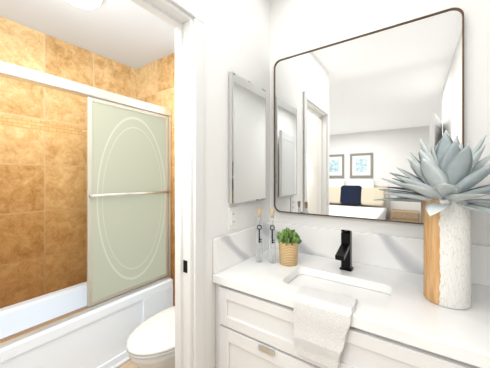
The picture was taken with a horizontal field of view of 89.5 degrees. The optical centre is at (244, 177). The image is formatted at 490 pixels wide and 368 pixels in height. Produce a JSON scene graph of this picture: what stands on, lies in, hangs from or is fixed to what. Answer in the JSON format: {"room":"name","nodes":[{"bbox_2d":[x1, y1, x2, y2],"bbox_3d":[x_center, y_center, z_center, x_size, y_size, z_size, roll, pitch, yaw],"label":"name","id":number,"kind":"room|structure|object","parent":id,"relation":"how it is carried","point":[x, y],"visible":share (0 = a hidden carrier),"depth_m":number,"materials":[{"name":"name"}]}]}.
{"room":"bathroom","nodes":[
{"label":"bathroom","id":0,"kind":"room"},
{"bbox_2d":[0,0,174,68],"bbox_3d":[-0.903,-1.160,1.534,1.515,0.180,1.505,0,0,35],"label":"ceiling","id":1,"kind":"structure","parent":0,"point":[130,33],"depth_m":1.74,"materials":[{"name":"white paint"}]},
{"bbox_2d":[66,0,102,8],"bbox_3d":[-0.939,-1.034,1.397,0.240,0.071,0.240,0,0,35],"label":"light","id":2,"kind":"object","parent":1,"relation":"attached to","point":[88,4],"visible":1,"depth_m":1.43,"materials":[{"name":"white glass"}]},
{"bbox_2d":[117,359,138,367],"bbox_3d":[-0.386,1.360,1.178,2.770,0.100,1.505,0,0,35],"label":"floor","id":3,"kind":"structure","parent":0,"point":[129,364],"depth_m":1.73,"materials":[{"name":"tile"}]},
{"bbox_2d":[0,278,172,367],"bbox_3d":[-1.202,1.085,1.733,0.569,0.450,1.289,0,0,35],"label":"bathtub","id":4,"kind":"object","parent":3,"relation":"on","point":[97,337],"visible":0.6,"depth_m":1.65,"materials":[{"name":"white ceramic"}]},
{"bbox_2d":[0,61,171,347],"bbox_3d":[-1.007,0.133,1.600,0.090,1.450,1.288,0,0,35],"label":"shower door","id":5,"kind":"structure","parent":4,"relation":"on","point":[128,195],"depth_m":1.77,"materials":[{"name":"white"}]},
{"bbox_2d":[126,306,174,367],"bbox_3d":[-0.406,0.922,1.555,0.406,0.775,0.677,0,0,35],"label":"toilet","id":6,"kind":"object","parent":3,"relation":"on","point":[150,342],"visible":0.33,"depth_m":1.34,"materials":[{"name":"white ceramic"}]},
{"bbox_2d":[216,283,480,367],"bbox_3d":[0.444,0.895,1.061,1.066,0.829,0.554,0,0,35],"label":"bathroom vanity","id":7,"kind":"object","parent":3,"relation":"on","point":[253,331],"visible":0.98,"depth_m":0.96,"materials":[{"name":"white paint"}]},
{"bbox_2d":[212,222,489,367],"bbox_3d":[0.444,0.449,1.062,1.066,0.338,0.553,0,0,35],"label":"countertop","id":8,"kind":"structure","parent":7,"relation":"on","point":[382,282],"depth_m":1.06,"materials":[{"name":"stone"}]},
{"bbox_2d":[256,209,262,262],"bbox_3d":[0.074,0.300,1.290,0.042,0.277,0.046,0,0,35],"label":"bottle","id":9,"kind":"object","parent":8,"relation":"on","point":[257,227],"visible":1,"depth_m":1.29,"materials":[{"name":"clear glass"}]},
{"bbox_2d":[269,209,275,263],"bbox_3d":[0.141,0.300,1.278,0.041,0.277,0.046,0,0,35],"label":"bottle","id":10,"kind":"object","parent":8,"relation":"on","point":[271,216],"visible":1,"depth_m":1.27,"materials":[{"name":"clear glass"}]},
{"bbox_2d":[277,227,301,265],"bbox_3d":[0.223,0.347,1.268,0.136,0.183,0.131,0,0,35],"label":"potted plant","id":11,"kind":"object","parent":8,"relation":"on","point":[289,240],"visible":1,"depth_m":1.23,"materials":[{"name":"green plant"}]},
{"bbox_2d":[293,285,357,367],"bbox_3d":[0.286,0.525,0.880,0.200,0.207,0.116,0,0,35],"label":"towel","id":12,"kind":"object","parent":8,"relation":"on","point":[322,321],"visible":0.96,"depth_m":0.84,"materials":[{"name":"fabric"}]},
{"bbox_2d":[335,229,353,270],"bbox_3d":[0.459,0.339,1.148,0.054,0.201,0.165,0,0,35],"label":"faucet","id":13,"kind":"object","parent":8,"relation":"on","point":[343,255],"visible":1,"depth_m":1.17,"materials":[{"name":"black metal"}]},
{"bbox_2d":[375,130,489,309],"bbox_3d":[0.676,0.133,0.882,0.397,0.612,0.434,0,0,35],"label":"potted succulent","id":14,"kind":"object","parent":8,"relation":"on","point":[450,172],"visible":1,"depth_m":0.82,"materials":[{"name":"plant"}]},
{"bbox_2d":[191,0,269,367],"bbox_3d":[-0.243,0.080,1.080,0.085,2.460,1.305,0,0,35],"label":"wall","id":15,"kind":"structure","parent":0,"point":[236,36],"depth_m":1.20,"materials":[{"name":"white paint"}]},
{"bbox_2d":[131,0,203,367],"bbox_3d":[-0.429,0.291,0.810,0.117,2.037,0.724,0,0,35],"label":"door frame","id":16,"kind":"structure","parent":15,"relation":"attached to","point":[184,19],"depth_m":1.04,"materials":[{"name":"white paint"}]},
{"bbox_2d":[228,206,236,229],"bbox_3d":[-0.061,0.204,1.262,0.009,0.114,0.070,0,0,35],"label":"electrical outlet plate","id":17,"kind":"object","parent":15,"relation":"attached to","point":[232,217],"visible":1,"depth_m":1.25,"materials":[{"name":"white plastic"}]},
{"bbox_2d":[229,71,265,203],"bbox_3d":[-0.012,-0.200,1.393,0.112,0.660,0.338,0,0,35],"label":"medicine cabinet mirror","id":18,"kind":"object","parent":15,"relation":"attached to","point":[247,140],"visible":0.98,"depth_m":1.32,"materials":[{"name":"white paint"}]},
{"bbox_2d":[270,0,489,245],"bbox_3d":[0.012,0.080,1.757,2.770,2.460,0.100,0,0,35],"label":"wall","id":19,"kind":"structure","parent":0,"point":[298,26],"depth_m":1.25,"materials":[{"name":"white paint"}]},
{"bbox_2d":[136,53,174,305],"bbox_3d":[-0.797,0.120,2.247,0.660,2.379,0.010,0,0,35],"label":"tile","id":20,"kind":"structure","parent":19,"relation":"attached to","point":[155,82],"depth_m":2.17,"materials":[{"name":"orange tile"}]},
{"bbox_2d":[274,7,463,224],"bbox_3d":[0.558,-0.260,1.303,0.898,0.940,0.029,0,0,35],"label":"mirror","id":21,"kind":"object","parent":19,"relation":"attached to","point":[357,118],"visible":0.73,"depth_m":1.25,"materials":[{"name":"brown metal"}]},
{"bbox_3d":[-1.514,0.080,1.893,0.100,2.460,1.405,0,0,34],"label":"wall","id":22,"kind":"structure","parent":0,"visible":0},
{"bbox_2d":[0,17,135,308],"bbox_3d":[-1.443,0.120,1.898,0.010,2.379,1.292,0,0,35],"label":"tile","id":23,"kind":"structure","parent":22,"relation":"attached to","point":[43,190],"depth_m":1.83,"materials":[{"name":"orange tile"}]}
]}

